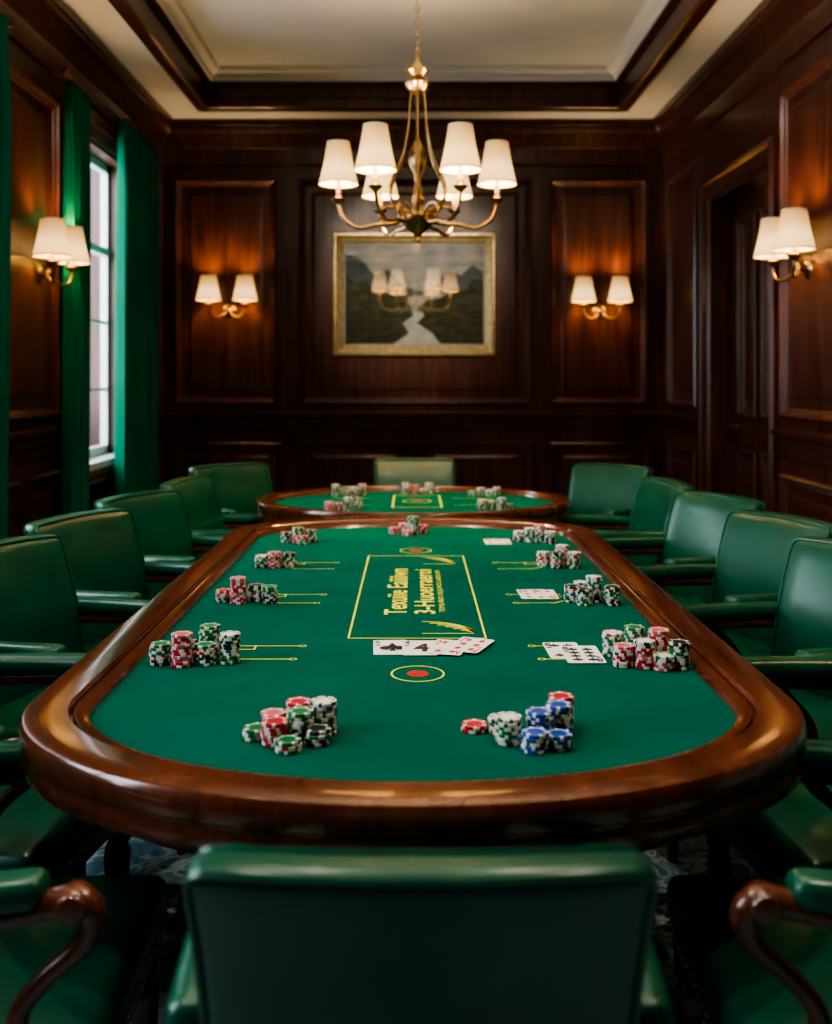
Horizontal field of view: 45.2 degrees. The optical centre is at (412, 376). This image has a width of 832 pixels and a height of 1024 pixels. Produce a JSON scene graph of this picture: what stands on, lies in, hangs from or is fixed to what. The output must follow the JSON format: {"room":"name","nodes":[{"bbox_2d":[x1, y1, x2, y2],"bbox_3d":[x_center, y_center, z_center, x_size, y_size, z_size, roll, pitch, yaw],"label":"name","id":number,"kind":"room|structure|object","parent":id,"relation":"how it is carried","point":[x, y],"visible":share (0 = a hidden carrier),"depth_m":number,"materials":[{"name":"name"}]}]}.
{"room":"games hall","nodes":[
{"label":"games hall","id":0,"kind":"room"},
{"bbox_2d":[8,37,161,537],"bbox_3d":[-2.055,-0.500,3.000,0.250,3.800,9.400,0,0,0],"label":"wall","id":1,"kind":"structure","parent":0,"point":[19,59],"depth_m":5.33,"materials":[{"name":"brown wood"}]},
{"bbox_2d":[0,10,14,26],"bbox_3d":[-1.863,-1.600,3.450,0.135,0.050,2.150,0,0,0],"label":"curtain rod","id":2,"kind":"object","parent":1,"relation":"attached to","point":[11,22],"visible":0.52,"depth_m":4.49,"materials":[{"name":"brown wood"}]},
{"bbox_2d":[0,14,11,538],"bbox_3d":[-1.801,-0.105,4.212,0.100,2.950,0.398,0,0,0],"label":"curtain","id":3,"kind":"object","parent":2,"relation":"hanging from","point":[5,96],"visible":0.74,"depth_m":4.35,"materials":[{"name":"green fabric"}]},
{"bbox_2d":[32,217,89,286],"bbox_3d":[-1.817,-0.629,5.130,0.226,0.324,0.468,0,0,0],"label":"wall sconce","id":4,"kind":"object","parent":1,"relation":"attached to","point":[58,242],"visible":1,"depth_m":4.99,"materials":[{"name":"white fabric"}]},
{"bbox_2d":[8,64,166,536],"bbox_3d":[-1.905,-0.170,3.000,0.050,2.620,9.400,0,0,0],"label":"trim","id":5,"kind":"structure","parent":1,"relation":"attached to","point":[29,300],"depth_m":5.04,"materials":[{"name":"brown wood"}]},
{"bbox_2d":[62,101,116,481],"bbox_3d":[-1.985,-0.450,6.150,0.210,2.140,1.300,0,0,0],"label":"window","id":6,"kind":"structure","parent":1,"relation":"in","point":[103,147],"depth_m":6.64,"materials":[{"name":"white wood"}]},
{"bbox_2d":[47,67,157,150],"bbox_3d":[-1.863,-1.600,6.150,0.135,0.050,1.850,0,0,0],"label":"curtain rod","id":7,"kind":"object","parent":1,"relation":"attached to","point":[66,72],"visible":0.76,"depth_m":5.58,"materials":[{"name":"brown wood"}]},
{"bbox_2d":[60,81,90,514],"bbox_3d":[-1.843,-0.105,5.493,0.087,2.950,0.368,0,0,0],"label":"curtain","id":8,"kind":"object","parent":7,"relation":"hanging from","point":[76,169],"visible":0.62,"depth_m":5.41,"materials":[{"name":"green fabric"}]},
{"bbox_2d":[114,119,158,495],"bbox_3d":[-1.799,-0.105,6.562,0.102,2.950,0.906,0,0,0],"label":"curtain","id":9,"kind":"object","parent":7,"relation":"hanging from","point":[136,315],"visible":0.84,"depth_m":6.37,"materials":[{"name":"green fabric"}]},
{"bbox_2d":[162,167,663,494],"bbox_3d":[0.000,-0.500,7.825,4.360,3.800,0.250,0,0,0],"label":"wall","id":10,"kind":"structure","parent":0,"point":[287,178],"depth_m":7.70,"materials":[{"name":"brown wood"}]},
{"bbox_2d":[196,274,257,317],"bbox_3d":[-1.410,-0.609,7.587,0.468,0.324,0.226,0,0,0],"label":"wall sconce","id":11,"kind":"object","parent":10,"relation":"attached to","point":[208,291],"visible":1,"depth_m":7.52,"materials":[{"name":"beige fabric"}]},
{"bbox_2d":[163,179,662,496],"bbox_3d":[0.000,-0.190,7.675,3.860,2.660,0.050,0,0,0],"label":"wall paneling","id":12,"kind":"structure","parent":10,"relation":"attached to","point":[226,230],"depth_m":7.69,"materials":[{"name":"brown wood"}]},
{"bbox_2d":[333,232,495,355],"bbox_3d":[0.010,-0.635,7.673,1.250,0.950,0.050,0,0,0],"label":"framed painting","id":13,"kind":"object","parent":10,"relation":"attached to","point":[395,295],"visible":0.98,"depth_m":7.68,"materials":[{"name":"gold wood"}]},
{"bbox_2d":[571,276,632,318],"bbox_3d":[1.430,-0.599,7.587,0.468,0.324,0.226,0,0,0],"label":"wall sconce","id":14,"kind":"object","parent":10,"relation":"attached to","point":[583,293],"visible":1,"depth_m":7.52,"materials":[{"name":"beige fabric"}]},
{"bbox_2d":[63,0,762,118],"bbox_3d":[0.000,-2.140,3.000,3.860,0.360,9.400,0,0,0],"label":"ceiling","id":15,"kind":"structure","parent":0,"point":[236,32],"depth_m":6.45,"materials":[{"name":"white paint"}]},
{"bbox_2d":[108,0,717,111],"bbox_3d":[0.000,-2.027,3.320,3.140,0.195,7.980,0,0,0],"label":"trim","id":16,"kind":"structure","parent":15,"relation":"attached to","point":[147,20],"depth_m":7.22,"materials":[{"name":"beige paint"}]},
{"bbox_2d":[156,0,669,81],"bbox_3d":[0.000,-2.171,3.320,3.000,0.102,7.840,0,0,0],"label":"trim","id":17,"kind":"structure","parent":15,"relation":"attached to","point":[174,11],"depth_m":7.13,"materials":[{"name":"white paint"}]},
{"bbox_2d":[318,0,516,242],"bbox_3d":[0.022,-1.427,4.730,0.938,1.585,0.838,0,0,0],"label":"chandelier","id":18,"kind":"object","parent":15,"relation":"hanging from","point":[375,159],"visible":1,"depth_m":4.67,"materials":[{"name":"gold metal"}]},
{"bbox_2d":[86,833,759,1023],"bbox_3d":[0.000,1.450,3.000,4.360,0.100,9.900,0,0,0],"label":"floor","id":19,"kind":"structure","parent":0,"point":[146,857],"depth_m":2.82,"materials":[{"name":"carpet"}]},
{"bbox_2d":[0,652,131,876],"bbox_3d":[-0.974,0.945,2.206,0.610,0.919,0.586,0,0,8],"label":"armchair","id":20,"kind":"object","parent":19,"relation":"on","point":[34,832],"visible":0.23,"depth_m":2.08,"materials":[{"name":"green leather"}]},
{"bbox_2d":[0,740,169,1023],"bbox_3d":[-0.730,0.945,1.608,0.610,0.919,0.586,0,0,-2],"label":"armchair","id":21,"kind":"object","parent":19,"relation":"on","point":[74,949],"visible":0.91,"depth_m":1.53,"materials":[{"name":"green leather"}]},
{"bbox_2d":[0,534,184,875],"bbox_3d":[-0.991,0.945,2.827,0.610,0.919,0.586,0,0,22],"label":"armchair","id":22,"kind":"object","parent":19,"relation":"on","point":[41,610],"visible":0.25,"depth_m":2.97,"materials":[{"name":"green leather"}]},
{"bbox_2d":[23,508,192,652],"bbox_3d":[-0.956,0.945,3.438,0.610,0.919,0.586,0,0,24],"label":"armchair","id":23,"kind":"object","parent":19,"relation":"on","point":[104,549],"visible":0.16,"depth_m":3.54,"materials":[{"name":"green leather"}]},
{"bbox_2d":[94,489,225,598],"bbox_3d":[-0.921,0.945,4.068,0.610,0.919,0.586,0,0,24],"label":"armchair","id":24,"kind":"object","parent":19,"relation":"on","point":[161,516],"visible":0.12,"depth_m":4.19,"materials":[{"name":"green leather"}]},
{"bbox_2d":[159,475,263,559],"bbox_3d":[-0.844,0.945,4.728,0.610,0.919,0.586,0,0,10],"label":"armchair","id":25,"kind":"object","parent":19,"relation":"on","point":[206,516],"visible":0.16,"depth_m":4.81,"materials":[{"name":"green leather"}]},
{"bbox_2d":[188,462,272,513],"bbox_3d":[-0.870,0.945,5.413,0.586,0.919,0.610,0,0,-42],"label":"armchair","id":26,"kind":"object","parent":19,"relation":"on","point":[238,486],"visible":0.12,"depth_m":5.56,"materials":[{"name":"green leather"}]},
{"bbox_2d":[18,515,807,854],"bbox_3d":[0.000,1.004,2.917,1.450,0.792,3.005,0,0,0],"label":"table","id":27,"kind":"object","parent":19,"relation":"on","point":[120,742],"visible":0.84,"depth_m":1.90,"materials":[{"name":"green fabric"}]},
{"bbox_2d":[149,623,240,667],"bbox_3d":[-0.488,0.599,2.236,0.198,0.072,0.111,0,0,-14],"label":"stack","id":28,"kind":"object","parent":27,"relation":"on","point":[212,644],"visible":1,"depth_m":2.20,"materials":[{"name":"multicoloured plastic"}]},
{"bbox_2d":[215,576,277,604],"bbox_3d":[-0.469,0.599,2.825,0.179,0.072,0.077,0,0,0],"label":"stack","id":29,"kind":"object","parent":27,"relation":"on","point":[257,592],"visible":1,"depth_m":2.80,"materials":[{"name":"multicoloured plastic"}]},
{"bbox_2d":[254,551,295,568],"bbox_3d":[-0.459,0.609,3.346,0.130,0.052,0.096,0,0,-37],"label":"stack","id":30,"kind":"object","parent":27,"relation":"on","point":[272,559],"visible":1,"depth_m":3.32,"materials":[{"name":"multicoloured plastic"}]},
{"bbox_2d":[242,696,337,754],"bbox_3d":[-0.209,0.605,1.765,0.156,0.058,0.147,0,0,43],"label":"stack","id":31,"kind":"object","parent":27,"relation":"on","point":[312,723],"visible":1,"depth_m":1.73,"materials":[{"name":"multicoloured plastic"}]},
{"bbox_2d":[280,527,316,544],"bbox_3d":[-0.440,0.605,3.830,0.139,0.058,0.108,0,0,0],"label":"stack","id":32,"kind":"object","parent":27,"relation":"on","point":[296,536],"visible":1,"depth_m":3.83,"materials":[{"name":"multicoloured plastic"}]},
{"bbox_2d":[373,640,404,654],"bbox_3d":[-0.052,0.633,2.345,0.086,0.001,0.128,0,0,0],"label":"card","id":33,"kind":"object","parent":27,"relation":"on","point":[380,647],"visible":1,"depth_m":2.34,"materials":[{"name":"white paper"}]},
{"bbox_2d":[240,548,563,681],"bbox_3d":[0.005,0.634,2.900,0.853,0.001,1.636,0,0,0],"label":"print","id":34,"kind":"object","parent":27,"relation":"on","point":[415,673],"depth_m":2.83},
{"bbox_2d":[388,516,428,535],"bbox_3d":[-0.018,0.599,4.040,0.163,0.072,0.108,0,0,0],"label":"stack","id":35,"kind":"object","parent":27,"relation":"on","point":[412,527],"visible":1,"depth_m":4.03,"materials":[{"name":"multicoloured plastic"}]},
{"bbox_2d":[402,640,437,654],"bbox_3d":[0.016,0.632,2.335,0.082,0.001,0.125,0,0,0],"label":"card","id":36,"kind":"object","parent":27,"relation":"on","point":[409,647],"visible":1,"depth_m":2.33,"materials":[{"name":"white paper"}]},
{"bbox_2d":[426,639,462,655],"bbox_3d":[0.083,0.630,2.335,0.082,0.001,0.125,0,0,14],"label":"card","id":37,"kind":"object","parent":27,"relation":"on","point":[438,647],"visible":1,"depth_m":2.32,"materials":[{"name":"white paper"}]},
{"bbox_2d":[445,637,494,652],"bbox_3d":[0.134,0.629,2.350,0.082,0.001,0.125,0,0,24],"label":"card","id":38,"kind":"object","parent":27,"relation":"on","point":[464,644],"visible":1,"depth_m":2.35,"materials":[{"name":"white paper"}]},
{"bbox_2d":[483,539,495,543],"bbox_3d":[0.310,0.633,3.850,0.072,0.001,0.126,0,0,0],"label":"card","id":39,"kind":"object","parent":27,"relation":"on","point":[487,541],"visible":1,"depth_m":3.85,"materials":[{"name":"white paper"}]},
{"bbox_2d":[494,539,511,543],"bbox_3d":[0.345,0.632,3.840,0.060,0.001,0.125,0,0,0],"label":"card","id":40,"kind":"object","parent":27,"relation":"on","point":[497,541],"visible":1,"depth_m":3.84,"materials":[{"name":"white paper"}]},
{"bbox_2d":[461,691,574,754],"bbox_3d":[0.189,0.605,1.757,0.206,0.058,0.159,0,0,0],"label":"stack","id":41,"kind":"object","parent":27,"relation":"on","point":[549,727],"visible":1,"depth_m":1.73,"materials":[{"name":"multicoloured plastic"}]},
{"bbox_2d":[517,589,542,598],"bbox_3d":[0.350,0.633,2.920,0.085,0.001,0.127,0,0,0],"label":"card","id":42,"kind":"object","parent":27,"relation":"on","point":[524,593],"visible":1,"depth_m":2.92,"materials":[{"name":"white paper"}]},
{"bbox_2d":[513,524,556,543],"bbox_3d":[0.470,0.602,3.851,0.175,0.065,0.062,0,0,23],"label":"stack","id":43,"kind":"object","parent":27,"relation":"on","point":[538,533],"visible":1,"depth_m":3.84,"materials":[{"name":"multicoloured plastic"}]},
{"bbox_2d":[530,590,558,598],"bbox_3d":[0.382,0.632,2.910,0.070,0.001,0.125,0,0,0],"label":"card","id":44,"kind":"object","parent":27,"relation":"on","point":[537,594],"visible":1,"depth_m":2.90,"materials":[{"name":"white paper"}]},
{"bbox_2d":[536,544,580,568],"bbox_3d":[0.487,0.602,3.360,0.143,0.065,0.109,0,0,0],"label":"stack","id":45,"kind":"object","parent":27,"relation":"on","point":[556,559],"visible":1,"depth_m":3.32,"materials":[{"name":"multicoloured plastic"}]},
{"bbox_2d":[542,642,577,658],"bbox_3d":[0.350,0.633,2.320,0.086,0.001,0.137,0,0,0],"label":"card","id":46,"kind":"object","parent":27,"relation":"on","point":[553,649],"visible":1,"depth_m":2.34,"materials":[{"name":"white paper"}]},
{"bbox_2d":[559,646,606,662],"bbox_3d":[0.386,0.632,2.280,0.086,0.001,0.140,0,0,0],"label":"card","id":47,"kind":"object","parent":27,"relation":"on","point":[573,654],"visible":1,"depth_m":2.28,"materials":[{"name":"white paper"}]},
{"bbox_2d":[564,574,620,605],"bbox_3d":[0.497,0.599,2.815,0.109,0.072,0.164,0,0,-39],"label":"stack","id":48,"kind":"object","parent":27,"relation":"on","point":[587,592],"visible":1,"depth_m":2.81,"materials":[{"name":"multicoloured plastic"}]},
{"bbox_2d":[602,624,690,671],"bbox_3d":[0.508,0.599,2.215,0.208,0.072,0.121,0,0,29],"label":"stack","id":49,"kind":"object","parent":27,"relation":"on","point":[656,652],"visible":1,"depth_m":2.18,"materials":[{"name":"multicoloured plastic"}]},
{"bbox_2d":[255,485,570,522],"bbox_3d":[0.000,1.004,5.045,1.600,0.792,1.235,0,0,0],"label":"table","id":50,"kind":"object","parent":19,"relation":"on","point":[380,500],"visible":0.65,"depth_m":4.94,"materials":[{"name":"green fabric"}]},
{"bbox_2d":[324,496,362,510],"bbox_3d":[-0.327,0.602,4.766,0.206,0.065,0.101,0,0,-23],"label":"stack","id":51,"kind":"object","parent":50,"relation":"on","point":[346,505],"visible":0.98,"depth_m":4.74,"materials":[{"name":"multicoloured plastic"}]},
{"bbox_2d":[331,483,366,496],"bbox_3d":[-0.342,0.602,5.348,0.196,0.065,0.118,0,0,-8],"label":"stack","id":52,"kind":"object","parent":50,"relation":"on","point":[361,489],"visible":1,"depth_m":5.31,"materials":[{"name":"multicoloured plastic"}]},
{"bbox_2d":[401,482,433,493],"bbox_3d":[0.026,0.605,5.462,0.178,0.058,0.082,0,0,0],"label":"stack","id":53,"kind":"object","parent":50,"relation":"on","point":[407,488],"visible":1,"depth_m":5.43,"materials":[{"name":"multicoloured plastic"}]},
{"bbox_2d":[468,487,501,496],"bbox_3d":[0.395,0.615,5.356,0.195,0.039,0.108,0,0,-19],"label":"stack","id":54,"kind":"object","parent":50,"relation":"on","point":[480,491],"visible":1,"depth_m":5.36,"materials":[{"name":"multicoloured plastic"}]},
{"bbox_2d":[477,497,513,509],"bbox_3d":[0.396,0.605,4.798,0.176,0.058,0.088,0,0,10],"label":"stack","id":55,"kind":"object","parent":50,"relation":"on","point":[482,504],"visible":0.96,"depth_m":4.78,"materials":[{"name":"multicoloured plastic"}]},
{"bbox_2d":[374,457,455,484],"bbox_3d":[0.010,0.945,5.745,0.586,0.919,0.610,0,0,0],"label":"armchair","id":56,"kind":"object","parent":19,"relation":"on","point":[413,470],"visible":0.08,"depth_m":5.94,"materials":[{"name":"green leather"}]},
{"bbox_2d":[165,841,672,1023],"bbox_3d":[0.007,0.945,1.270,0.586,0.919,0.610,0,0,0],"label":"armchair","id":57,"kind":"object","parent":19,"relation":"on","point":[275,935],"visible":0.97,"depth_m":1.01,"materials":[{"name":"green leather"}]},
{"bbox_2d":[568,462,652,515],"bbox_3d":[0.950,0.945,5.393,0.586,0.919,0.610,0,0,42],"label":"armchair","id":58,"kind":"object","parent":19,"relation":"on","point":[594,488],"visible":0.14,"depth_m":5.54,"materials":[{"name":"green leather"}]},
{"bbox_2d":[562,476,691,565],"bbox_3d":[0.954,0.945,4.685,0.610,0.919,0.586,0,0,-7],"label":"armchair","id":59,"kind":"object","parent":19,"relation":"on","point":[654,496],"visible":0.14,"depth_m":4.76,"materials":[{"name":"green leather"}]},
{"bbox_2d":[603,490,765,604],"bbox_3d":[1.041,0.945,4.028,0.610,0.919,0.586,0,0,-24],"label":"armchair","id":60,"kind":"object","parent":19,"relation":"on","point":[696,519],"visible":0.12,"depth_m":4.16,"materials":[{"name":"green leather"}]},
{"bbox_2d":[636,509,831,655],"bbox_3d":[1.071,0.945,3.398,0.610,0.919,0.586,0,0,-24],"label":"armchair","id":61,"kind":"object","parent":19,"relation":"on","point":[754,545],"visible":0.17,"depth_m":3.53,"materials":[{"name":"green leather"}]},
{"bbox_2d":[664,739,831,1023],"bbox_3d":[0.745,0.945,1.608,0.610,0.919,0.586,0,0,2],"label":"armchair","id":62,"kind":"object","parent":19,"relation":"on","point":[747,949],"visible":0.91,"depth_m":1.55,"materials":[{"name":"green leather"}]},
{"bbox_2d":[667,536,831,862],"bbox_3d":[1.061,0.945,2.777,0.610,0.919,0.586,0,0,-22],"label":"armchair","id":63,"kind":"object","parent":19,"relation":"on","point":[800,619],"visible":0.23,"depth_m":2.96,"materials":[{"name":"green leather"}]},
{"bbox_2d":[706,656,831,876],"bbox_3d":[0.994,0.945,2.176,0.610,0.919,0.586,0,0,-8],"label":"armchair","id":64,"kind":"object","parent":19,"relation":"on","point":[796,831],"visible":0.39,"depth_m":2.10,"materials":[{"name":"green leather"}]},
{"bbox_2d":[664,26,831,513],"bbox_3d":[2.055,-0.500,3.000,0.250,3.800,9.400,0,0,0],"label":"wall","id":65,"kind":"structure","parent":0,"point":[754,119],"depth_m":5.52,"materials":[{"name":"brown wood"}]},
{"bbox_2d":[0,0,831,166],"bbox_3d":[0.000,-1.790,3.000,3.860,0.340,9.400,0,0,0],"label":"trim","id":66,"kind":"structure","parent":65,"relation":"attached to","point":[50,32],"depth_m":7.35,"materials":[{"name":"brown wood"}]},
{"bbox_2d":[699,134,778,512],"bbox_3d":[2.007,0.130,5.950,0.245,2.820,1.360,0,0,0],"label":"trim","id":67,"kind":"structure","parent":65,"relation":"attached to","point":[757,168],"depth_m":6.48,"materials":[{"name":"brown wood"}]},
{"bbox_2d":[659,52,831,522],"bbox_3d":[1.905,-0.170,3.000,0.050,2.620,9.400,0,0,0],"label":"wall paneling","id":68,"kind":"structure","parent":65,"relation":"attached to","point":[811,116],"depth_m":5.03,"materials":[{"name":"brown wood"}]},
{"bbox_2d":[727,185,767,510],"bbox_3d":[2.066,0.133,5.950,0.119,2.524,1.058,0,0,0],"label":"door","id":69,"kind":"structure","parent":65,"relation":"in","point":[750,427],"depth_m":6.12,"materials":[{"name":"brown wood"}]},
{"bbox_2d":[753,207,815,281],"bbox_3d":[1.817,-0.629,4.860,0.226,0.324,0.468,0,0,0],"label":"wall sconce","id":70,"kind":"object","parent":65,"relation":"attached to","point":[786,235],"visible":1,"depth_m":4.73,"materials":[{"name":"white fabric"}]}
]}

